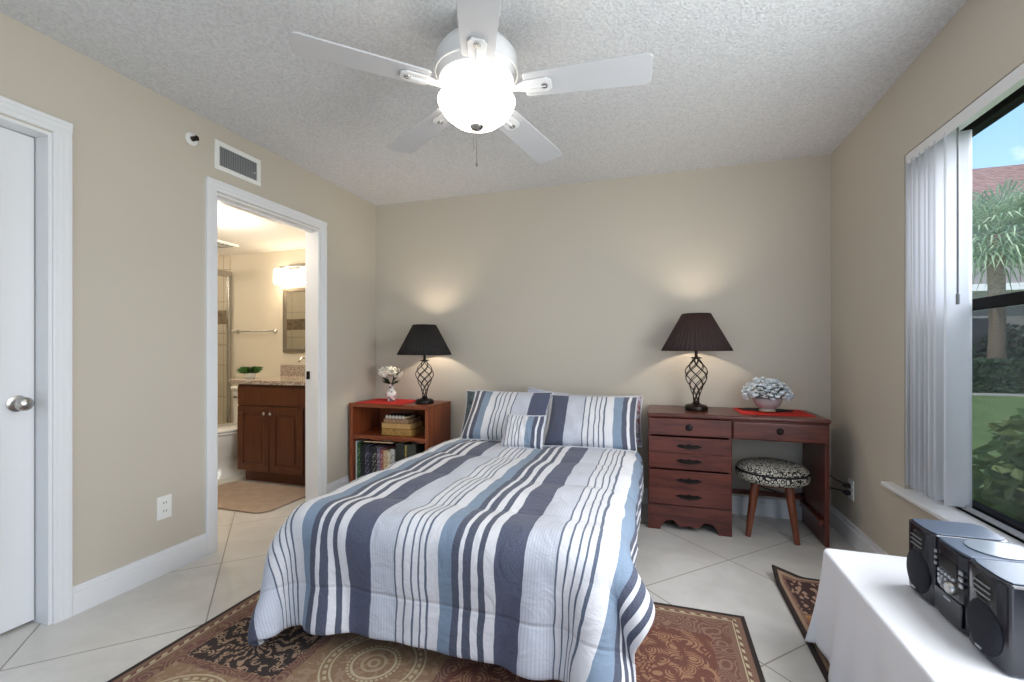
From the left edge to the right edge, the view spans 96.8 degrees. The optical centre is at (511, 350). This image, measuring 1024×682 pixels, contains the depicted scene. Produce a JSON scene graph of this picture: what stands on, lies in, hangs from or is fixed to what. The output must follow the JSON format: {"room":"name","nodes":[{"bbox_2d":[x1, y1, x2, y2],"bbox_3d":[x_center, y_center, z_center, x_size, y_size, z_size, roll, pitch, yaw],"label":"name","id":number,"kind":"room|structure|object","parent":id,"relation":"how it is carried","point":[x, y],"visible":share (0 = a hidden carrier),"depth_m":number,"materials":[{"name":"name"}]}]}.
{"room":"bedroom","nodes":[
{"label":"bedroom","id":0,"kind":"room"},
{"bbox_2d":[0,12,375,585],"bbox_3d":[-2.101,-0.083,1.518,0.120,2.440,5.614,0,0,18],"label":"wall","id":1,"kind":"structure","parent":0,"point":[139,183],"depth_m":2.24,"materials":[{"name":"paint"}]},
{"bbox_2d":[0,127,33,633],"bbox_3d":[-2.105,0.117,1.527,0.103,2.017,0.782,0,0,18],"label":"door","id":2,"kind":"structure","parent":1,"relation":"in","point":[16,149],"depth_m":1.85,"materials":[{"name":"white paint"}]},
{"bbox_2d":[0,115,51,624],"bbox_3d":[-2.098,0.115,1.526,0.120,2.045,0.814,0,0,18],"label":"trim","id":3,"kind":"structure","parent":1,"relation":"attached to","point":[42,139],"depth_m":1.89,"materials":[{"name":"white paint"}]},
{"bbox_2d":[0,95,72,623],"bbox_3d":[-2.033,0.081,1.505,0.018,2.113,0.936,0,0,18],"label":"trim","id":4,"kind":"structure","parent":1,"relation":"attached to","point":[62,130],"depth_m":1.91,"materials":[{"name":"white paint"}]},
{"bbox_2d":[157,494,171,520],"bbox_3d":[-1.776,0.798,2.323,0.009,0.116,0.072,0,0,18],"label":"outlet","id":5,"kind":"object","parent":1,"relation":"attached to","point":[164,503],"visible":1,"depth_m":2.32,"materials":[{"name":"white plastic"}]},
{"bbox_2d":[161,500,167,506],"bbox_3d":[-1.774,0.777,2.322,0.003,0.028,0.034,0,0,18],"label":"socket","id":6,"kind":"object","parent":5,"relation":"attached to","point":[164,503],"depth_m":2.32,"materials":[{"name":"white plastic"}]},
{"bbox_2d":[161,508,167,514],"bbox_3d":[-1.774,0.819,2.322,0.003,0.028,0.034,0,0,18],"label":"socket","id":7,"kind":"object","parent":5,"relation":"attached to","point":[164,511],"depth_m":2.32,"materials":[{"name":"white plastic"}]},
{"bbox_2d":[185,132,198,145],"bbox_3d":[-1.718,-1.148,2.457,0.039,0.068,0.068,0,0,18],"label":"sprinkler","id":8,"kind":"object","parent":1,"relation":"attached to","point":[192,139],"visible":1,"depth_m":2.45,"materials":[{"name":"white plastic"}]},
{"bbox_2d":[73,475,349,615],"bbox_3d":[-2.051,1.076,1.449,0.016,0.122,5.514,0,0,18],"label":"baseboard","id":9,"kind":"structure","parent":1,"relation":"attached to","point":[90,593],"depth_m":2.20,"materials":[{"name":"white paint"}]},
{"bbox_2d":[214,139,260,186],"bbox_3d":[-1.643,-1.125,2.734,0.014,0.167,0.313,0,0,18],"label":"air vent","id":10,"kind":"object","parent":1,"relation":"in","point":[232,161],"visible":1,"depth_m":2.72,"materials":[{"name":"white plastic"}]},
{"bbox_2d":[205,176,326,554],"bbox_3d":[-1.558,0.081,2.994,0.018,2.113,0.966,0,0,18],"label":"trim","id":11,"kind":"structure","parent":1,"relation":"attached to","point":[212,186],"depth_m":2.57,"materials":[{"name":"white paint"}]},
{"bbox_2d":[217,193,319,548],"bbox_3d":[-1.623,0.115,3.015,0.120,2.045,0.844,0,0,18],"label":"trim","id":12,"kind":"structure","parent":1,"relation":"attached to","point":[312,235],"depth_m":3.40,"materials":[{"name":"white paint"}]},
{"bbox_2d":[218,255,230,423],"bbox_3d":[-3.515,0.072,4.213,0.839,2.130,1.309,0,0,18],"label":"wall","id":13,"kind":"structure","parent":0,"point":[224,262],"depth_m":4.73,"materials":[{"name":"tile"}]},
{"bbox_2d":[218,269,231,422],"bbox_3d":[-3.102,0.160,4.080,0.109,1.955,1.288,0,0,18],"label":"shower door","id":14,"kind":"structure","parent":13,"relation":"attached to","point":[228,274],"depth_m":4.67,"materials":[{"name":"silver metal"}]},
{"bbox_2d":[218,203,304,255],"bbox_3d":[-2.878,-1.043,3.438,2.527,0.100,2.400,0,0,18],"label":"ceiling","id":15,"kind":"structure","parent":0,"point":[252,233],"depth_m":3.87,"materials":[{"name":"paint"}]},
{"bbox_2d":[218,240,238,248],"bbox_3d":[-2.721,-0.980,4.170,0.280,0.024,0.250,0,0,18],"label":"ceiling vent","id":16,"kind":"object","parent":15,"relation":"in","point":[221,244],"visible":0.34,"depth_m":4.18,"materials":[{"name":"white plastic"}]},
{"bbox_2d":[231,249,304,422],"bbox_3d":[-2.498,-0.013,4.628,2.527,2.300,0.100,0,0,18],"label":"wall","id":17,"kind":"structure","parent":0,"point":[256,301],"depth_m":4.59,"materials":[{"name":"paint"}]},
{"bbox_2d":[232,329,276,333],"bbox_3d":[-2.599,-0.198,4.569,0.528,0.047,0.075,0,0,18],"label":"towel bar","id":18,"kind":"object","parent":17,"relation":"attached to","point":[238,331],"visible":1,"depth_m":4.52,"materials":[{"name":"silver metal"}]},
{"bbox_2d":[273,263,304,284],"bbox_3d":[-1.931,-0.748,4.311,0.768,0.200,0.159,0,0,18],"label":"vanity light","id":19,"kind":"object","parent":17,"relation":"attached to","point":[281,276],"visible":0.4,"depth_m":4.34,"materials":[{"name":"white glass"}]},
{"bbox_2d":[280,365,304,376],"bbox_3d":[-1.799,0.193,4.339,1.014,0.112,0.022,0,0,18],"label":"backsplash","id":20,"kind":"structure","parent":17,"relation":"attached to","point":[285,370],"depth_m":4.44,"materials":[{"name":"stone"}]},
{"bbox_2d":[283,287,304,351],"bbox_3d":[-1.877,-0.303,4.363,0.790,0.630,0.028,0,0,18],"label":"mirror","id":21,"kind":"object","parent":17,"relation":"attached to","point":[293,298],"visible":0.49,"depth_m":4.44,"materials":[{"name":"grey mirror"}]},
{"bbox_2d":[0,474,855,681],"bbox_3d":[-1.616,1.187,1.434,6.449,0.100,5.750,0,0,18],"label":"floor","id":22,"kind":"structure","parent":0,"point":[700,568],"depth_m":2.12,"materials":[{"name":"tile"}]},
{"bbox_2d":[218,386,245,479],"bbox_3d":[-2.594,0.742,4.207,0.491,0.790,0.746,0,0,18],"label":"toilet","id":23,"kind":"object","parent":22,"relation":"on","point":[227,433],"visible":0.22,"depth_m":4.06,"materials":[{"name":"white ceramic"}]},
{"bbox_2d":[218,481,304,513],"bbox_3d":[-2.069,1.129,3.549,0.900,0.013,0.565,0,0,18],"label":"bath mat","id":24,"kind":"object","parent":22,"relation":"on","point":[240,496],"visible":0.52,"depth_m":3.51,"materials":[{"name":"beige fabric"}]},
{"bbox_2d":[237,384,304,485],"bbox_3d":[-1.946,0.713,4.091,0.795,0.848,0.584,0,0,18],"label":"vanity cabinet","id":25,"kind":"object","parent":22,"relation":"on","point":[270,418],"visible":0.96,"depth_m":3.86,"materials":[{"name":"brown wood"}]},
{"bbox_2d":[229,365,304,385],"bbox_3d":[-1.896,0.212,4.084,1.044,0.150,0.568,0,0,18],"label":"countertop","id":26,"kind":"structure","parent":25,"relation":"on","point":[290,375],"depth_m":3.97,"materials":[{"name":"stone"}]},
{"bbox_2d":[236,366,262,377],"bbox_3d":[-2.380,0.193,4.143,0.224,0.111,0.240,0,0,18],"label":"potted plant","id":27,"kind":"object","parent":26,"relation":"on","point":[249,373],"visible":0.99,"depth_m":4.10,"materials":[{"name":"green plant"}]},
{"bbox_2d":[349,398,450,481],"bbox_3d":[-0.918,0.779,3.755,0.720,0.716,0.394,0,0,18],"label":"bookcase","id":28,"kind":"object","parent":22,"relation":"on","point":[366,419],"visible":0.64,"depth_m":3.67,"materials":[{"name":"brown wood"}]},
{"bbox_2d":[356,439,365,478],"bbox_3d":[-1.236,0.900,3.789,0.012,0.335,0.201,0,0,18],"label":"book","id":29,"kind":"object","parent":28,"relation":"on","point":[361,439],"visible":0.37,"depth_m":3.69,"materials":[{"name":"paper"}]},
{"bbox_2d":[357,441,366,478],"bbox_3d":[-1.214,0.905,3.782,0.030,0.325,0.201,0,0,18],"label":"book","id":30,"kind":"object","parent":28,"relation":"on","point":[360,442],"visible":0.29,"depth_m":3.69,"materials":[{"name":"green paper"}]},
{"bbox_2d":[361,442,370,476],"bbox_3d":[-1.178,0.913,3.771,0.040,0.310,0.201,0,0,18],"label":"book","id":31,"kind":"object","parent":28,"relation":"on","point":[367,443],"visible":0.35,"depth_m":3.68,"materials":[{"name":"black paper"}]},
{"bbox_2d":[365,443,378,474],"bbox_3d":[-1.137,0.915,3.758,0.042,0.305,0.201,0,0,18],"label":"book","id":32,"kind":"object","parent":28,"relation":"on","point":[367,447],"visible":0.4,"depth_m":3.66,"materials":[{"name":"paper"}]},
{"bbox_2d":[363,439,396,443],"bbox_3d":[-1.039,0.725,3.709,0.265,0.014,0.205,0,0,15],"label":"book","id":33,"kind":"object","parent":32,"relation":"on","point":[366,440],"visible":0.29,"depth_m":3.62,"materials":[{"name":"beige paper"}]},
{"bbox_2d":[370,443,381,472],"bbox_3d":[-1.103,0.918,3.747,0.026,0.300,0.201,0,0,18],"label":"book","id":34,"kind":"object","parent":28,"relation":"on","point":[371,447],"visible":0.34,"depth_m":3.65,"materials":[{"name":"black paper"}]},
{"bbox_2d":[373,443,385,471],"bbox_3d":[-1.070,0.918,3.736,0.040,0.300,0.201,0,0,18],"label":"book","id":35,"kind":"object","parent":28,"relation":"on","point":[382,444],"visible":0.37,"depth_m":3.64,"materials":[{"name":"black paper"}]},
{"bbox_2d":[356,398,414,404],"bbox_3d":[-1.011,0.418,3.773,0.430,0.003,0.345,0,0,18],"label":"placemat","id":36,"kind":"object","parent":28,"relation":"on","point":[380,400],"visible":0.86,"depth_m":3.75,"materials":[{"name":"red fabric"}]},
{"bbox_2d":[378,366,403,400],"bbox_3d":[-1.002,0.269,3.803,0.225,0.296,0.172,0,0,18],"label":"flower vase","id":37,"kind":"object","parent":36,"relation":"on","point":[391,394],"visible":1,"depth_m":3.77,"materials":[{"name":"white ceramic"}]},
{"bbox_2d":[377,444,393,470],"bbox_3d":[-1.034,0.920,3.725,0.030,0.295,0.201,0,0,18],"label":"book","id":38,"kind":"object","parent":28,"relation":"on","point":[386,445],"visible":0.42,"depth_m":3.63,"materials":[{"name":"purple paper"}]},
{"bbox_2d":[381,444,395,469],"bbox_3d":[-1.007,0.925,3.716,0.024,0.285,0.201,0,0,18],"label":"book","id":39,"kind":"object","parent":28,"relation":"on","point":[394,445],"visible":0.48,"depth_m":3.62,"materials":[{"name":"paper"}]},
{"bbox_2d":[387,451,389,466],"bbox_3d":[-0.947,0.933,3.697,0.026,0.270,0.201,0,0,18],"label":"book","id":40,"kind":"object","parent":28,"relation":"on","point":[388,452],"visible":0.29,"depth_m":3.60,"materials":[{"name":"beige paper"}]},
{"bbox_2d":[383,446,395,469],"bbox_3d":[-0.977,0.930,3.707,0.034,0.275,0.201,0,0,18],"label":"book","id":41,"kind":"object","parent":28,"relation":"on","point":[387,450],"visible":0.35,"depth_m":3.61,"materials":[{"name":"beige paper"}]},
{"bbox_2d":[390,447,395,464],"bbox_3d":[-0.915,0.923,3.687,0.036,0.290,0.201,0,0,18],"label":"book","id":42,"kind":"object","parent":28,"relation":"on","point":[392,451],"visible":0.26,"depth_m":3.59,"materials":[{"name":"white paper"}]},
{"bbox_2d":[381,426,423,435],"bbox_3d":[-0.888,0.645,3.705,0.275,0.052,0.200,0,0,18],"label":"book","id":43,"kind":"object","parent":28,"relation":"on","point":[385,431],"visible":0.77,"depth_m":3.62,"materials":[{"name":"yellow paper"}]},
{"bbox_2d":[381,421,421,429],"bbox_3d":[-0.897,0.598,3.711,0.265,0.042,0.195,0,0,18],"label":"book","id":44,"kind":"object","parent":43,"relation":"on","point":[413,425],"visible":0.82,"depth_m":3.63,"materials":[{"name":"beige paper"}]},
{"bbox_2d":[383,416,419,423],"bbox_3d":[-0.898,0.559,3.714,0.230,0.034,0.190,0,0,18],"label":"book","id":45,"kind":"object","parent":44,"relation":"on","point":[417,418],"visible":0.79,"depth_m":3.64,"materials":[{"name":"beige paper"}]},
{"bbox_2d":[385,413,415,418],"bbox_3d":[-0.910,0.529,3.709,0.190,0.031,0.166,0,0,18],"label":"book","id":46,"kind":"object","parent":45,"relation":"on","point":[394,415],"visible":1,"depth_m":3.66,"materials":[{"name":"white paper"}]},
{"bbox_2d":[396,442,411,461],"bbox_3d":[-0.843,0.895,3.685,0.075,0.345,0.241,0,0,18],"label":"book","id":47,"kind":"object","parent":28,"relation":"on","point":[400,446],"visible":0.25,"depth_m":3.57,"materials":[{"name":"black paper"}]},
{"bbox_2d":[407,442,424,457],"bbox_3d":[-0.749,0.899,3.655,0.075,0.338,0.241,0,0,18],"label":"book","id":48,"kind":"object","parent":28,"relation":"on","point":[413,448],"visible":0.24,"depth_m":3.55,"materials":[{"name":"black paper"}]},
{"bbox_2d":[397,324,451,403],"bbox_3d":[-0.705,0.105,3.663,0.437,0.632,0.437,0,0,18],"label":"table lamp","id":49,"kind":"object","parent":28,"relation":"on","point":[422,339],"visible":1,"depth_m":3.55,"materials":[{"name":"black metal"}]},
{"bbox_2d":[107,589,765,681],"bbox_3d":[-0.264,1.131,1.525,2.135,0.011,1.525,0,0,18],"label":"rug","id":50,"kind":"object","parent":22,"relation":"on","point":[681,644],"visible":0.33,"depth_m":1.66,"materials":[{"name":"brown fabric"}]},
{"bbox_2d":[647,405,830,547],"bbox_3d":[1.417,0.766,2.965,1.015,0.742,0.483,0,0,18],"label":"desk","id":51,"kind":"object","parent":22,"relation":"on","point":[690,452],"visible":0.99,"depth_m":2.82,"materials":[{"name":"red wood"}]},
{"bbox_2d":[661,313,733,410],"bbox_3d":[1.232,0.072,3.039,0.449,0.642,0.449,0,0,18],"label":"table lamp","id":52,"kind":"object","parent":51,"relation":"on","point":[696,332],"visible":1,"depth_m":2.93,"materials":[{"name":"brown metal"}]},
{"bbox_2d":[734,408,815,416],"bbox_3d":[1.672,0.393,2.928,0.405,0.003,0.325,0,0,18],"label":"placemat","id":53,"kind":"object","parent":51,"relation":"on","point":[795,412],"visible":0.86,"depth_m":2.84,"materials":[{"name":"red fabric"}]},
{"bbox_2d":[738,408,793,411],"bbox_3d":[1.678,0.389,3.005,0.328,0.004,0.176,0,0,18],"label":"doily","id":54,"kind":"object","parent":53,"relation":"on","point":[749,409],"visible":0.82,"depth_m":3.00,"materials":[{"name":"black fabric"}]},
{"bbox_2d":[741,376,794,411],"bbox_3d":[1.639,0.276,2.921,0.310,0.221,0.255,0,0,18],"label":"flower bowl","id":55,"kind":"object","parent":54,"relation":"on","point":[766,401],"visible":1,"depth_m":2.87,"materials":[{"name":"grey ceramic"}]},
{"bbox_2d":[735,457,810,544],"bbox_3d":[1.623,0.915,2.841,0.414,0.450,0.414,0,0,18],"label":"stool","id":56,"kind":"object","parent":22,"relation":"on","point":[760,471],"visible":1,"depth_m":2.71,"materials":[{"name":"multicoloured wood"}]},
{"bbox_2d":[735,457,810,487],"bbox_3d":[1.623,0.746,2.841,0.412,0.112,0.412,0,0,18],"label":"seat cushion","id":57,"kind":"object","parent":56,"relation":"on","point":[762,471],"depth_m":2.71,"materials":[{"name":"multicoloured fabric"}]},
{"bbox_2d":[772,564,829,681],"bbox_3d":[1.229,1.106,1.202,0.509,0.060,2.138,0,0,18],"label":"runner rug","id":58,"kind":"object","parent":22,"relation":"on","point":[799,593],"visible":0.26,"depth_m":2.06,"materials":[{"name":"brown fabric"}]},
{"bbox_3d":[1.155,0.939,0.906,0.399,0.371,1.488,0,0,18],"label":"bench","id":59,"kind":"object","parent":58,"relation":"on","visible":0},
{"bbox_2d":[805,548,1023,681],"bbox_3d":[1.134,0.931,0.930,0.519,0.382,1.661,0,0,18],"label":"tablecloth","id":60,"kind":"object","parent":59,"relation":"on","point":[868,621],"visible":0.83,"depth_m":1.33,"materials":[{"name":"white fabric"}]},
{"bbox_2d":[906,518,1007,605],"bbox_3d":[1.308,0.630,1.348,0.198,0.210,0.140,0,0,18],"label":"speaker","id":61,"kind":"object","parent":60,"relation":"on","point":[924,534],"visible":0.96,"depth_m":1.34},
{"bbox_2d":[906,549,929,593],"bbox_3d":[1.228,0.665,1.374,0.028,0.128,0.120,0,0,18],"label":"grille","id":62,"kind":"object","parent":61,"relation":"attached to","point":[918,560],"depth_m":1.35,"materials":[{"name":"plastic"}]},
{"bbox_2d":[934,536,1023,636],"bbox_3d":[1.271,0.629,1.208,0.202,0.212,0.142,0,0,18],"label":"stereo","id":63,"kind":"object","parent":60,"relation":"on","point":[953,556],"visible":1,"depth_m":1.21,"materials":[{"name":"plastic"}]},
{"bbox_2d":[967,558,1023,677],"bbox_3d":[1.219,0.630,1.070,0.198,0.210,0.144,0,0,18],"label":"speaker","id":64,"kind":"object","parent":60,"relation":"on","point":[995,609],"visible":1,"depth_m":1.06},
{"bbox_2d":[967,598,1002,656],"bbox_3d":[1.139,0.665,1.096,0.028,0.128,0.120,0,0,18],"label":"grille","id":65,"kind":"object","parent":64,"relation":"attached to","point":[984,616],"depth_m":1.08,"materials":[{"name":"fabric"}]},
{"bbox_3d":[0.018,0.902,2.577,1.237,0.470,1.960,0,0,18],"label":"bed","id":66,"kind":"object","parent":22,"relation":"on","visible":0},
{"bbox_2d":[248,437,654,681],"bbox_3d":[-0.064,0.871,2.289,1.504,0.535,1.708,0,0,18],"label":"comforter","id":67,"kind":"object","parent":66,"relation":"on","point":[522,561],"visible":0.96,"depth_m":1.64,"materials":[{"name":"fabric"}]},
{"bbox_2d":[460,390,553,440],"bbox_3d":[-0.034,0.461,3.235,0.623,0.332,0.310,0,0,18],"label":"pillow sham","id":68,"kind":"object","parent":67,"relation":"on","point":[489,409],"visible":0.84,"depth_m":3.19,"materials":[{"name":"fabric"}]},
{"bbox_2d":[500,414,546,448],"bbox_3d":[0.072,0.514,2.904,0.278,0.203,0.139,0,0,18],"label":"cushion","id":69,"kind":"object","parent":67,"relation":"on","point":[520,431],"visible":1,"depth_m":2.87,"materials":[{"name":"fabric"}]},
{"bbox_2d":[542,394,637,451],"bbox_3d":[0.521,0.468,3.025,0.611,0.319,0.306,0,0,18],"label":"pillow sham","id":70,"kind":"object","parent":67,"relation":"on","point":[572,421],"visible":1,"depth_m":2.95,"materials":[{"name":"fabric"}]},
{"bbox_2d":[460,390,474,434],"bbox_3d":[-0.062,0.478,3.440,0.664,0.336,0.167,0,0,18],"label":"pillow","id":71,"kind":"object","parent":66,"relation":"on","point":[470,394],"visible":0.09,"depth_m":3.53,"materials":[{"name":"blue fabric"}]},
{"bbox_2d":[528,387,567,424],"bbox_3d":[0.243,0.467,3.452,0.347,0.378,0.103,0,0,18],"label":"pillow","id":72,"kind":"object","parent":66,"relation":"on","point":[530,389],"visible":0.08,"depth_m":3.49,"materials":[{"name":"white fabric"}]},
{"bbox_2d":[554,393,642,446],"bbox_3d":[0.582,0.481,3.223,0.664,0.331,0.197,0,0,18],"label":"pillow","id":73,"kind":"object","parent":66,"relation":"on","point":[640,398],"visible":0.13,"depth_m":3.14,"materials":[{"name":"fabric"}]},
{"bbox_2d":[0,0,966,205],"bbox_3d":[-0.357,-1.353,0.961,3.782,0.100,5.614,0,0,18],"label":"ceiling","id":74,"kind":"structure","parent":0,"point":[733,82],"depth_m":2.13,"materials":[{"name":"white paint"}]},
{"bbox_2d":[289,0,652,166],"bbox_3d":[-0.101,-1.014,1.779,1.251,0.579,1.278,0,0,18],"label":"ceiling fan","id":75,"kind":"object","parent":74,"relation":"hanging from","point":[476,68],"visible":1,"depth_m":1.67,"materials":[{"name":"white metal"}]},
{"bbox_2d":[376,155,830,503],"bbox_3d":[0.462,-0.083,3.594,3.502,2.440,0.100,0,0,18],"label":"wall","id":76,"kind":"structure","parent":0,"point":[576,288],"depth_m":3.42,"materials":[{"name":"paint"}]},
{"bbox_2d":[641,488,801,519],"bbox_3d":[0.445,1.076,3.538,3.502,0.122,0.016,0,0,18],"label":"baseboard","id":77,"kind":"structure","parent":76,"relation":"attached to","point":[765,507],"depth_m":3.12,"materials":[{"name":"white paint"}]},
{"bbox_2d":[761,475,843,493],"bbox_3d":[1.879,0.777,2.980,0.184,0.387,0.564,0,0,-40],"label":"power cord","id":78,"kind":"object","parent":76,"relation":"attached to","point":[830,475],"visible":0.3,"depth_m":3.03,"materials":[{"name":"black rubber"}]},
{"bbox_2d":[831,0,1023,556],"bbox_3d":[1.369,-0.083,0.410,0.160,2.440,5.614,0,0,18],"label":"wall","id":79,"kind":"structure","parent":0,"point":[982,43],"depth_m":2.31,"materials":[{"name":"paint"}]},
{"bbox_2d":[848,479,853,500],"bbox_3d":[2.007,0.822,2.691,0.009,0.116,0.072,0,0,18],"label":"outlet","id":80,"kind":"object","parent":79,"relation":"attached to","point":[850,481],"visible":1,"depth_m":2.68,"materials":[{"name":"white plastic"}]},
{"bbox_2d":[842,490,850,494],"bbox_3d":[1.984,0.841,2.699,0.040,0.024,0.028,0,0,18],"label":"plug","id":81,"kind":"object","parent":80,"relation":"attached to","point":[846,492],"visible":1,"depth_m":2.69,"materials":[{"name":"black plastic"}]},
{"bbox_2d":[842,483,850,487],"bbox_3d":[1.984,0.799,2.699,0.040,0.024,0.028,0,0,18],"label":"plug","id":82,"kind":"object","parent":80,"relation":"attached to","point":[846,485],"visible":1,"depth_m":2.69,"materials":[{"name":"black plastic"}]},
{"bbox_2d":[830,504,887,554],"bbox_3d":[1.270,1.076,0.390,0.016,0.122,5.514,0,0,18],"label":"baseboard","id":83,"kind":"structure","parent":79,"relation":"attached to","point":[852,534],"depth_m":2.64,"materials":[{"name":"white paint"}]},
{"bbox_2d":[881,481,1023,546],"bbox_3d":[1.526,0.652,1.081,0.141,0.020,2.408,0,0,18],"label":"windowsill","id":84,"kind":"structure","parent":79,"relation":"attached to","point":[936,508],"depth_m":1.85,"materials":[{"name":"white paint"}]},
{"bbox_2d":[942,500,1023,542],"bbox_3d":[1.565,0.627,1.027,0.028,0.030,2.208,0,0,18],"label":"window frame","id":85,"kind":"structure","parent":79,"relation":"attached to","point":[1013,533],"depth_m":1.65,"materials":[{"name":"metal"}]},
{"bbox_2d":[961,85,1023,533],"bbox_3d":[1.607,-0.136,1.024,0.050,1.555,2.228,0,0,18],"label":"window","id":86,"kind":"structure","parent":79,"relation":"in","point":[1016,98],"depth_m":1.69,"materials":[{"name":"brown metal"}]},
{"bbox_2d":[906,63,1023,507],"bbox_3d":[1.532,-0.145,1.048,0.090,1.531,2.218,0,0,18],"label":"vertical blinds","id":87,"kind":"object","parent":86,"relation":"attached to","point":[939,169],"visible":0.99,"depth_m":1.89,"materials":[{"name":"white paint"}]},
{"label":"outside","id":88,"kind":"structure","parent":0,"visible":0},
{"bbox_2d":[972,392,1023,496],"bbox_3d":[43.068,1.407,17.747,68.731,0.300,80.000,0,0,18],"label":"lawn","id":89,"kind":"structure","parent":88,"point":[985,409],"depth_m":9.14,"materials":[{"name":"green plant"}]},
{"bbox_2d":[972,341,976,358],"bbox_3d":[17.096,0.259,17.745,1.512,2.485,1.600,0,0,0],"label":"bush","id":90,"kind":"object","parent":89,"relation":"on","point":[973,345],"visible":0.03,"depth_m":17.23,"materials":[{"name":"green plant"}]},
{"bbox_2d":[972,393,1023,396],"bbox_3d":[19.798,1.247,11.055,21.000,0.020,0.700,0,0,18],"label":"path","id":91,"kind":"structure","parent":89,"relation":"on","point":[975,394],"depth_m":12.92,"materials":[{"name":"concrete"}]},
{"bbox_2d":[972,176,1023,358],"bbox_3d":[16.099,-2.298,15.155,4.311,7.118,4.281,0,0,18],"label":"palm tree","id":92,"kind":"object","parent":89,"relation":"on","point":[997,254],"visible":0.65,"depth_m":14.89,"materials":[{"name":"green plant"}]},
{"bbox_2d":[972,408,1023,522],"bbox_3d":[3.226,0.865,2.367,1.302,1.309,1.267,0,0,18],"label":"shrub","id":93,"kind":"object","parent":89,"relation":"on","point":[1003,487],"visible":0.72,"depth_m":2.62,"materials":[{"name":"green plant"}]},
{"bbox_2d":[972,164,1023,358],"bbox_3d":[27.869,-3.978,21.547,29.200,10.470,11.400,0,0,18],"label":"house","id":94,"kind":"structure","parent":89,"relation":"on","point":[991,176],"depth_m":19.15,"materials":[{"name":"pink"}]},
{"bbox_2d":[972,356,1023,393],"bbox_3d":[16.357,0.765,13.458,8.184,1.206,1.228,0,0,18],"label":"hedge","id":95,"kind":"object","parent":89,"relation":"on","point":[990,375],"visible":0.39,"depth_m":13.56,"materials":[{"name":"green plant"}]},
{"bbox_2d":[974,323,1023,358],"bbox_3d":[18.890,0.228,17.393,2.063,2.633,1.552,0,0,18],"label":"bush","id":96,"kind":"object","parent":89,"relation":"on","point":[1017,351],"visible":0.24,"depth_m":17.25,"materials":[{"name":"green plant"}]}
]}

